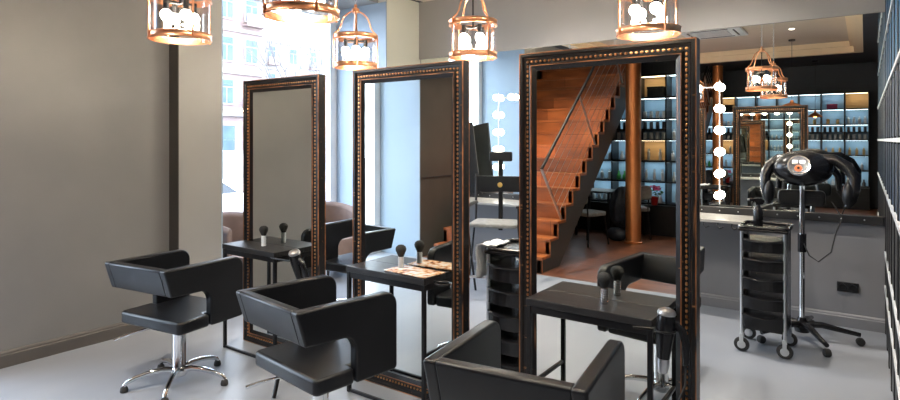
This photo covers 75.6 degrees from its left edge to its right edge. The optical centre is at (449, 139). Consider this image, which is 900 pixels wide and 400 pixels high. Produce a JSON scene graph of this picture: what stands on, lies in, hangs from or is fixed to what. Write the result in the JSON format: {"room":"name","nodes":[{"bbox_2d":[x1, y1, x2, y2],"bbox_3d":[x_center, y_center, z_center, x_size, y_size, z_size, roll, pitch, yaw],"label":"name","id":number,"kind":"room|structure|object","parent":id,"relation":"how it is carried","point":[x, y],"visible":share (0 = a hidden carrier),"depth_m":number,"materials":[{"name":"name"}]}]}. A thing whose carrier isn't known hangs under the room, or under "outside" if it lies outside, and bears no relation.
{"room":"salon","nodes":[
{"label":"salon","id":0,"kind":"room"},
{"bbox_2d":[0,0,168,351],"bbox_3d":[-3.138,-0.250,4.558,0.850,3.600,1.460,0,0,36],"label":"wall","id":1,"kind":"structure","parent":0,"point":[84,89],"depth_m":4.32,"materials":[{"name":"grey paint"}]},
{"bbox_2d":[0,322,149,368],"bbox_3d":[-2.784,1.495,4.305,0.020,0.110,1.460,0,0,36],"label":"baseboard","id":2,"kind":"structure","parent":1,"relation":"attached to","point":[27,353],"depth_m":4.24,"materials":[{"name":"beige paint"}]},
{"bbox_2d":[169,0,178,250],"bbox_3d":[-2.317,-0.250,4.864,0.149,3.600,0.009,0,0,36],"label":"wall","id":3,"kind":"structure","parent":0,"point":[173,48],"depth_m":4.86,"materials":[{"name":"black paint"}]},
{"bbox_2d":[179,0,220,297],"bbox_3d":[-2.543,-0.250,5.270,0.990,3.600,0.390,0,0,36],"label":"wall pier","id":4,"kind":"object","parent":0,"point":[199,65],"visible":0.22,"depth_m":4.97,"materials":[{"name":"grey paint"}]},
{"bbox_2d":[221,0,222,257],"bbox_3d":[-2.425,-0.050,5.434,0.989,3.200,0.016,0,0,36],"label":"wall","id":5,"kind":"structure","parent":0,"point":[221,0],"depth_m":5.14,"materials":[{"name":"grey paint"}]},
{"bbox_2d":[306,0,377,9],"bbox_3d":[-1.849,-1.850,6.359,0.850,0.400,2.190,0,0,36],"label":"lantern pendant","id":6,"kind":"object","parent":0,"point":[342,4],"visible":0.5,"depth_m":6.96,"materials":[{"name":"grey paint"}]},
{"bbox_2d":[246,0,336,201],"bbox_3d":[-2.097,-0.051,6.537,0.100,3.199,2.159,0,0,36],"label":"window","id":7,"kind":"structure","parent":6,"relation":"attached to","point":[331,73],"depth_m":7.34,"materials":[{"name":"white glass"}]},
{"bbox_2d":[337,0,419,205],"bbox_3d":[-0.973,-0.250,7.463,0.990,3.600,0.656,0,0,36],"label":"wall","id":8,"kind":"structure","parent":0,"point":[376,13],"depth_m":7.24,"materials":[{"name":"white paint"}]},
{"bbox_2d":[0,269,892,399],"bbox_3d":[0.020,1.600,3.361,7.480,0.100,6.570,0,0,36],"label":"floor","id":9,"kind":"structure","parent":0,"point":[98,371],"depth_m":3.88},
{"bbox_2d":[105,249,242,399],"bbox_3d":[-1.731,1.150,3.723,0.634,0.800,0.643,0,0,28],"label":"salon chair","id":10,"kind":"object","parent":9,"relation":"on","point":[171,279],"visible":1,"depth_m":3.60,"materials":[{"name":"black leather"}]},
{"bbox_2d":[223,211,242,262],"bbox_3d":[-2.079,1.140,5.729,0.654,0.828,0.748,0,0,21],"label":"armchair","id":11,"kind":"object","parent":9,"relation":"on","point":[232,220],"visible":0.14,"depth_m":5.91,"materials":[{"name":"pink fabric"}]},
{"bbox_2d":[222,240,297,357],"bbox_3d":[-1.392,1.163,4.240,0.610,0.775,0.212,0,0,36],"label":"table","id":12,"kind":"object","parent":9,"relation":"on","point":[245,248],"visible":0.52,"depth_m":4.17,"materials":[{"name":"black wood"}]},
{"bbox_2d":[259,226,267,245],"bbox_3d":[-1.361,0.700,4.240,0.066,0.148,0.066,0,0,36],"label":"makeup brush","id":13,"kind":"object","parent":12,"relation":"on","point":[263,230],"visible":1,"depth_m":4.22,"materials":[{"name":"white plastic"}]},
{"bbox_2d":[270,257,304,263],"bbox_3d":[-1.095,0.805,3.876,0.307,0.012,0.094,0,0,33],"label":"holder","id":14,"kind":"object","parent":12,"relation":"attached to","point":[270,257],"visible":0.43,"depth_m":3.90,"materials":[{"name":"black metal"}]},
{"bbox_2d":[288,249,308,278],"bbox_3d":[-0.975,1.047,3.892,0.141,0.667,0.288,0,0,6],"label":"hair dryer","id":15,"kind":"object","parent":14,"relation":"hanging from","point":[300,270],"visible":0.66,"depth_m":3.77,"materials":[{"name":"black plastic"}]},
{"bbox_2d":[288,249,299,256],"bbox_3d":[-1.018,0.732,3.787,0.078,0.026,0.078,5,23,33],"label":"grille","id":16,"kind":"object","parent":15,"relation":"attached to","point":[295,252],"depth_m":3.77,"materials":[{"name":"silver metal"}]},
{"bbox_2d":[272,376,279,397],"bbox_3d":[-1.026,1.441,3.600,0.237,0.228,0.208,0,0,-25],"label":"footrest","id":17,"kind":"object","parent":9,"relation":"on","point":[276,384],"visible":0.14,"depth_m":3.50,"materials":[{"name":"black metal"}]},
{"bbox_2d":[243,74,325,347],"bbox_3d":[-1.236,0.547,4.276,0.852,2.006,0.070,0,0,36],"label":"mirror","id":18,"kind":"object","parent":9,"relation":"on","point":[284,118],"visible":0.67,"depth_m":4.25,"materials":[{"name":"mirror"}]},
{"bbox_2d":[253,88,310,340],"bbox_3d":[-1.243,0.547,4.266,0.676,1.830,0.003,0,0,36],"label":"mirror glass","id":19,"kind":"object","parent":18,"relation":"attached to","point":[281,116],"depth_m":4.26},
{"bbox_2d":[236,275,396,399],"bbox_3d":[-0.648,1.150,2.937,0.634,0.800,0.643,0,0,44],"label":"salon chair","id":20,"kind":"object","parent":9,"relation":"on","point":[332,344],"visible":1,"depth_m":2.79,"materials":[{"name":"black leather"}]},
{"bbox_2d":[326,218,352,300],"bbox_3d":[-0.827,1.150,5.228,0.634,0.800,0.643,0,0,32],"label":"salon chair","id":21,"kind":"object","parent":9,"relation":"on","point":[336,231],"visible":0.15,"depth_m":5.28,"materials":[{"name":"black leather"}]},
{"bbox_2d":[326,201,352,275],"bbox_3d":[-1.396,1.140,6.686,0.654,0.828,0.748,0,0,41],"label":"armchair","id":22,"kind":"object","parent":9,"relation":"on","point":[335,211],"visible":0.09,"depth_m":6.90,"materials":[{"name":"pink fabric"}]},
{"bbox_2d":[338,236,352,254],"bbox_3d":[-1.360,1.265,6.655,0.560,0.330,0.560,0,0,41],"label":"seat cushion","id":23,"kind":"object","parent":22,"relation":"on","point":[345,246],"depth_m":6.47,"materials":[{"name":"beige fabric"}]},
{"bbox_2d":[346,260,445,399],"bbox_3d":[-0.331,1.163,3.481,0.610,0.775,0.212,0,0,36],"label":"table","id":24,"kind":"object","parent":9,"relation":"on","point":[372,271],"visible":0.8,"depth_m":3.35,"materials":[{"name":"black wood"}]},
{"bbox_2d":[396,244,405,267],"bbox_3d":[-0.294,0.700,3.475,0.066,0.148,0.066,0,0,36],"label":"makeup brush","id":25,"kind":"object","parent":24,"relation":"on","point":[400,249],"visible":0.96,"depth_m":3.46,"materials":[{"name":"white plastic"}]},
{"bbox_2d":[384,265,444,277],"bbox_3d":[-0.210,0.769,3.391,0.340,0.009,0.190,0,0,40],"label":"magazine","id":26,"kind":"object","parent":24,"relation":"on","point":[407,270],"visible":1,"depth_m":3.37,"materials":[{"name":"multicoloured paper"}]},
{"bbox_2d":[433,281,450,285],"bbox_3d":[-0.058,0.805,3.263,0.137,0.012,0.094,0,0,36],"label":"holder","id":27,"kind":"object","parent":24,"relation":"attached to","point":[435,282],"visible":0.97,"depth_m":3.26,"materials":[{"name":"black metal"}]},
{"bbox_2d":[353,60,469,399],"bbox_3d":[-0.263,0.547,3.579,0.874,2.006,0.070,0,0,36],"label":"mirror","id":28,"kind":"object","parent":9,"relation":"on","point":[411,123],"visible":0.68,"depth_m":3.53,"materials":[{"name":"mirror"}]},
{"bbox_2d":[365,77,451,380],"bbox_3d":[-0.270,0.547,3.570,0.698,1.830,0.003,0,0,36],"label":"mirror glass","id":29,"kind":"object","parent":28,"relation":"attached to","point":[408,120],"depth_m":3.54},
{"bbox_2d":[470,152,518,289],"bbox_3d":[0.464,0.838,5.771,0.540,1.435,0.490,0,0,16],"label":"chair","id":30,"kind":"object","parent":9,"relation":"on","point":[500,183],"visible":0.61,"depth_m":5.93,"materials":[{"name":"black leather"}]},
{"bbox_2d":[484,239,518,371],"bbox_3d":[0.418,1.087,3.443,0.382,0.925,0.398,0,0,34],"label":"trolley","id":31,"kind":"object","parent":9,"relation":"on","point":[502,261],"visible":0.48,"depth_m":3.33,"materials":[{"name":"black plastic"}]},
{"bbox_2d":[475,239,509,277],"bbox_3d":[0.256,0.717,3.492,0.130,0.217,0.216,0,0,36],"label":"towel","id":32,"kind":"object","parent":31,"relation":"on","point":[480,255],"visible":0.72,"depth_m":3.47,"materials":[{"name":"white fabric"}]},
{"bbox_2d":[484,239,518,257],"bbox_3d":[0.427,0.645,3.457,0.340,0.040,0.368,0,0,36],"label":"tray","id":33,"kind":"object","parent":31,"relation":"on","point":[511,249],"depth_m":3.38,"materials":[{"name":"black plastic"}]},
{"bbox_2d":[423,320,624,399],"bbox_3d":[0.303,1.150,2.144,0.634,0.800,0.643,0,0,28],"label":"salon chair","id":34,"kind":"object","parent":9,"relation":"on","point":[468,367],"visible":1,"depth_m":1.95,"materials":[{"name":"black leather"}]},
{"bbox_2d":[526,289,658,399],"bbox_3d":[0.681,1.163,2.756,0.610,0.775,0.212,0,0,36],"label":"table","id":35,"kind":"object","parent":9,"relation":"on","point":[618,315],"visible":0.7,"depth_m":2.68,"materials":[{"name":"black wood"}]},
{"bbox_2d":[597,272,610,304],"bbox_3d":[0.729,0.700,2.743,0.066,0.148,0.066,0,0,36],"label":"makeup brush","id":36,"kind":"object","parent":35,"relation":"on","point":[604,279],"visible":1,"depth_m":2.73,"materials":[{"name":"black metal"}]},
{"bbox_2d":[633,326,676,333],"bbox_3d":[0.872,0.805,2.470,0.177,0.012,0.094,0,0,16],"label":"holder","id":37,"kind":"object","parent":35,"relation":"attached to","point":[634,327],"visible":0.63,"depth_m":2.47,"materials":[{"name":"black metal"}]},
{"bbox_2d":[656,307,689,399],"bbox_3d":[0.929,1.069,2.436,0.133,0.714,0.092,0,0,44],"label":"hair dryer","id":38,"kind":"object","parent":37,"relation":"hanging from","point":[666,317],"visible":0.99,"depth_m":2.43,"materials":[{"name":"black plastic"}]},
{"bbox_2d":[657,307,675,316],"bbox_3d":[0.918,0.726,2.457,0.078,0.026,0.078,4,1,16],"label":"grille","id":39,"kind":"object","parent":38,"relation":"attached to","point":[664,311],"depth_m":2.44,"materials":[{"name":"silver metal"}]},
{"bbox_2d":[519,37,699,399],"bbox_3d":[0.749,0.547,2.854,0.888,2.006,0.070,0,0,36],"label":"mirror","id":40,"kind":"object","parent":9,"relation":"on","point":[609,136],"visible":0.9,"depth_m":2.80,"materials":[{"name":"brown wood"}]},
{"bbox_2d":[700,246,704,306],"bbox_3d":[1.387,1.150,3.975,0.634,0.800,0.643,0,0,34],"label":"salon chair","id":41,"kind":"object","parent":9,"relation":"on","point":[702,249],"visible":0.02,"depth_m":4.00,"materials":[{"name":"black leather"}]},
{"bbox_2d":[734,220,797,358],"bbox_3d":[2.337,1.087,4.295,0.382,0.925,0.398,0,0,36],"label":"trolley","id":42,"kind":"object","parent":9,"relation":"on","point":[765,261],"visible":1,"depth_m":4.19,"materials":[{"name":"black plastic"}]},
{"bbox_2d":[747,198,764,225],"bbox_3d":[2.319,0.542,4.397,0.116,0.205,0.068,0,0,16],"label":"spray bottle","id":43,"kind":"object","parent":42,"relation":"on","point":[757,212],"visible":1,"depth_m":4.37,"materials":[{"name":"black plastic"}]},
{"bbox_2d":[743,326,782,334],"bbox_3d":[2.347,1.377,4.309,0.276,0.015,0.280,0,0,36],"label":"shelf","id":44,"kind":"object","parent":42,"relation":"attached to","point":[781,333],"depth_m":4.19,"materials":[{"name":"black plastic"}]},
{"bbox_2d":[738,220,792,233],"bbox_3d":[2.347,0.645,4.309,0.330,0.040,0.360,0,0,36],"label":"tray","id":45,"kind":"object","parent":42,"relation":"on","point":[767,227],"depth_m":4.24,"materials":[{"name":"black plastic"}]},
{"bbox_2d":[756,150,865,356],"bbox_3d":[2.763,0.816,4.527,0.783,1.467,0.774,0,0,36],"label":"dryer","id":46,"kind":"object","parent":9,"relation":"on","point":[801,168],"visible":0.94,"depth_m":4.46,"materials":[{"name":"black plastic"}]},
{"bbox_2d":[884,0,899,399],"bbox_3d":[2.763,-0.075,3.284,0.424,3.250,3.102,0,0,36],"label":"wall","id":47,"kind":"structure","parent":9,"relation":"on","point":[892,7],"depth_m":3.48,"materials":[{"name":"black metal"}]},
{"bbox_2d":[419,0,884,318],"bbox_3d":[1.886,-0.400,5.924,7.430,3.900,0.230,0,0,36],"label":"wall","id":48,"kind":"structure","parent":0,"point":[522,24],"depth_m":5.38,"materials":[{"name":"grey paint"}]},
{"bbox_2d":[470,197,752,229],"bbox_3d":[1.229,0.717,5.969,3.450,0.078,0.520,0,0,36],"label":"countertop","id":49,"kind":"structure","parent":48,"relation":"attached to","point":[704,217],"depth_m":5.14,"materials":[{"name":"stone"}]},
{"bbox_2d":[470,122,482,194],"bbox_3d":[0.117,0.233,6.815,0.554,0.889,0.036,0,0,22],"label":"panel","id":50,"kind":"object","parent":49,"relation":"on","point":[474,169],"visible":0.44,"depth_m":6.75,"materials":[{"name":"leather"}]},
{"bbox_2d":[421,12,884,216],"bbox_3d":[1.655,-0.205,5.920,5.040,1.650,0.101,0,0,36],"label":"wall mirror","id":51,"kind":"object","parent":48,"relation":"attached to","point":[814,85],"depth_m":5.12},
{"bbox_2d":[493,129,499,134],"bbox_3d":[0.535,-0.090,6.709,0.072,0.072,0.082,0,0,36],"label":"bulb","id":52,"kind":"object","parent":51,"relation":"attached to","point":[496,132],"depth_m":6.68,"materials":[{"name":"white glass"}]},
{"bbox_2d":[493,112,499,117],"bbox_3d":[0.535,-0.290,6.709,0.072,0.072,0.082,0,0,36],"label":"bulb","id":53,"kind":"object","parent":51,"relation":"attached to","point":[496,114],"depth_m":6.68,"materials":[{"name":"white glass"}]},
{"bbox_2d":[493,95,499,100],"bbox_3d":[0.535,-0.490,6.709,0.072,0.072,0.082,0,0,36],"label":"bulb","id":54,"kind":"object","parent":51,"relation":"attached to","point":[496,97],"depth_m":6.68,"materials":[{"name":"white glass"}]},
{"bbox_2d":[508,94,514,99],"bbox_3d":[0.697,-0.490,6.594,0.072,0.072,0.082,0,0,36],"label":"bulb","id":55,"kind":"object","parent":51,"relation":"attached to","point":[510,96],"depth_m":6.57,"materials":[{"name":"white glass"}]},
{"bbox_2d":[714,192,722,198],"bbox_3d":[2.464,0.510,5.323,0.072,0.072,0.071,0,0,36],"label":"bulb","id":56,"kind":"object","parent":51,"relation":"attached to","point":[718,195],"depth_m":5.30,"materials":[{"name":"white glass"}]},
{"bbox_2d":[714,170,722,177],"bbox_3d":[2.464,0.310,5.323,0.072,0.072,0.071,0,0,36],"label":"bulb","id":57,"kind":"object","parent":51,"relation":"attached to","point":[718,173],"depth_m":5.30,"materials":[{"name":"white glass"}]},
{"bbox_2d":[714,148,722,155],"bbox_3d":[2.464,0.110,5.323,0.072,0.072,0.071,0,0,36],"label":"bulb","id":58,"kind":"object","parent":51,"relation":"attached to","point":[718,151],"depth_m":5.30,"materials":[{"name":"white glass"}]},
{"bbox_2d":[714,126,722,133],"bbox_3d":[2.464,-0.090,5.323,0.072,0.072,0.071,0,0,36],"label":"bulb","id":59,"kind":"object","parent":51,"relation":"attached to","point":[718,130],"depth_m":5.30,"materials":[{"name":"white glass"}]},
{"bbox_2d":[714,104,722,111],"bbox_3d":[2.464,-0.290,5.323,0.072,0.072,0.071,0,0,36],"label":"bulb","id":60,"kind":"object","parent":51,"relation":"attached to","point":[718,108],"depth_m":5.30,"materials":[{"name":"white glass"}]},
{"bbox_2d":[714,83,722,90],"bbox_3d":[2.464,-0.490,5.323,0.072,0.072,0.071,0,0,36],"label":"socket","id":61,"kind":"object","parent":51,"relation":"attached to","point":[718,86],"depth_m":5.30,"materials":[{"name":"white"}]},
{"bbox_2d":[470,192,883,225],"bbox_3d":[1.549,0.651,6.029,4.740,0.067,0.052,0,0,36],"label":"wall ledge","id":62,"kind":"object","parent":48,"relation":"attached to","point":[825,217],"visible":0.36,"depth_m":5.03,"materials":[{"name":"grey stone"}]},
{"bbox_2d":[471,260,884,332],"bbox_3d":[2.152,1.495,5.617,6.240,0.110,0.020,0,0,36],"label":"baseboard","id":63,"kind":"structure","parent":48,"relation":"attached to","point":[873,324],"depth_m":4.88,"materials":[{"name":"grey paint"}]},
{"bbox_2d":[837,281,858,293],"bbox_3d":[3.293,1.220,4.801,0.150,0.080,0.018,0,0,36],"label":"wall socket","id":64,"kind":"object","parent":48,"relation":"attached to","point":[841,286],"visible":1,"depth_m":4.80,"materials":[{"name":"black plastic"}]},
{"bbox_3d":[-0.968,-2.020,2.599,4.700,0.100,8.400,0,0,36],"label":"ceiling","id":65,"kind":"structure","parent":0,"visible":0},
{"bbox_2d":[147,0,211,44],"bbox_3d":[-1.681,-1.293,3.614,0.381,1.354,0.381,0,0,43],"label":"lantern pendant","id":66,"kind":"object","parent":65,"relation":"hanging from","point":[152,34],"visible":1,"depth_m":3.59,"materials":[{"name":"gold metal"}]},
{"bbox_2d":[262,0,339,24],"bbox_3d":[-0.732,-1.286,2.861,0.381,1.369,0.381,0,0,-36],"label":"lantern pendant","id":67,"kind":"object","parent":65,"relation":"hanging from","point":[316,6],"visible":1,"depth_m":2.80,"materials":[{"name":"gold metal"}]},
{"bbox_2d":[333,0,377,69],"bbox_3d":[-0.813,-1.293,4.997,0.381,1.354,0.381,0,0,-12],"label":"lantern pendant","id":68,"kind":"object","parent":65,"relation":"hanging from","point":[338,36],"visible":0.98,"depth_m":4.96,"materials":[{"name":"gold metal"}]},
{"bbox_2d":[449,0,497,61],"bbox_3d":[0.174,-1.293,4.401,0.381,1.354,0.381,0,0,-34],"label":"lantern pendant","id":69,"kind":"object","parent":65,"relation":"hanging from","point":[464,37],"visible":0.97,"depth_m":4.33,"materials":[{"name":"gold metal"}]},
{"bbox_2d":[616,0,681,41],"bbox_3d":[1.178,-1.293,3.449,0.381,1.354,0.381,0,0,-11],"label":"lantern pendant","id":70,"kind":"object","parent":65,"relation":"hanging from","point":[658,7],"visible":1,"depth_m":3.42,"materials":[{"name":"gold metal"}]},
{"label":"outside","id":71,"kind":"structure","parent":0,"visible":0},
{"bbox_3d":[-20.262,1.975,45.250,74.370,0.150,130.000,0,0,36],"label":"street","id":72,"kind":"object","parent":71,"visible":0},
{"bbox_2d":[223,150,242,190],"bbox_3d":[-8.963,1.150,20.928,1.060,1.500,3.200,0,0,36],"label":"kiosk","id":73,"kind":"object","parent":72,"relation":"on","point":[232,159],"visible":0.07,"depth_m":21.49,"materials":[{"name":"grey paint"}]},
{"bbox_2d":[223,180,242,211],"bbox_3d":[-4.881,1.171,9.675,1.780,1.458,4.335,0,0,36],"label":"parked car","id":74,"kind":"object","parent":72,"relation":"on","point":[232,198],"visible":0.06,"depth_m":9.85,"materials":[{"name":"white paint"}]},
{"bbox_2d":[223,0,266,149],"bbox_3d":[-23.576,-8.750,43.687,10.800,21.300,15.600,0,0,36],"label":"apartment building","id":75,"kind":"structure","parent":72,"relation":"on","point":[244,20],"depth_m":45.45,"materials":[{"name":"paint"}]},
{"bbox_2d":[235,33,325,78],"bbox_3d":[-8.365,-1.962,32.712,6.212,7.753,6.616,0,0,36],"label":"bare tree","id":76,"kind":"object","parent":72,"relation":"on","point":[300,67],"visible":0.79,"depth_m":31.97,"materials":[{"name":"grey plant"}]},
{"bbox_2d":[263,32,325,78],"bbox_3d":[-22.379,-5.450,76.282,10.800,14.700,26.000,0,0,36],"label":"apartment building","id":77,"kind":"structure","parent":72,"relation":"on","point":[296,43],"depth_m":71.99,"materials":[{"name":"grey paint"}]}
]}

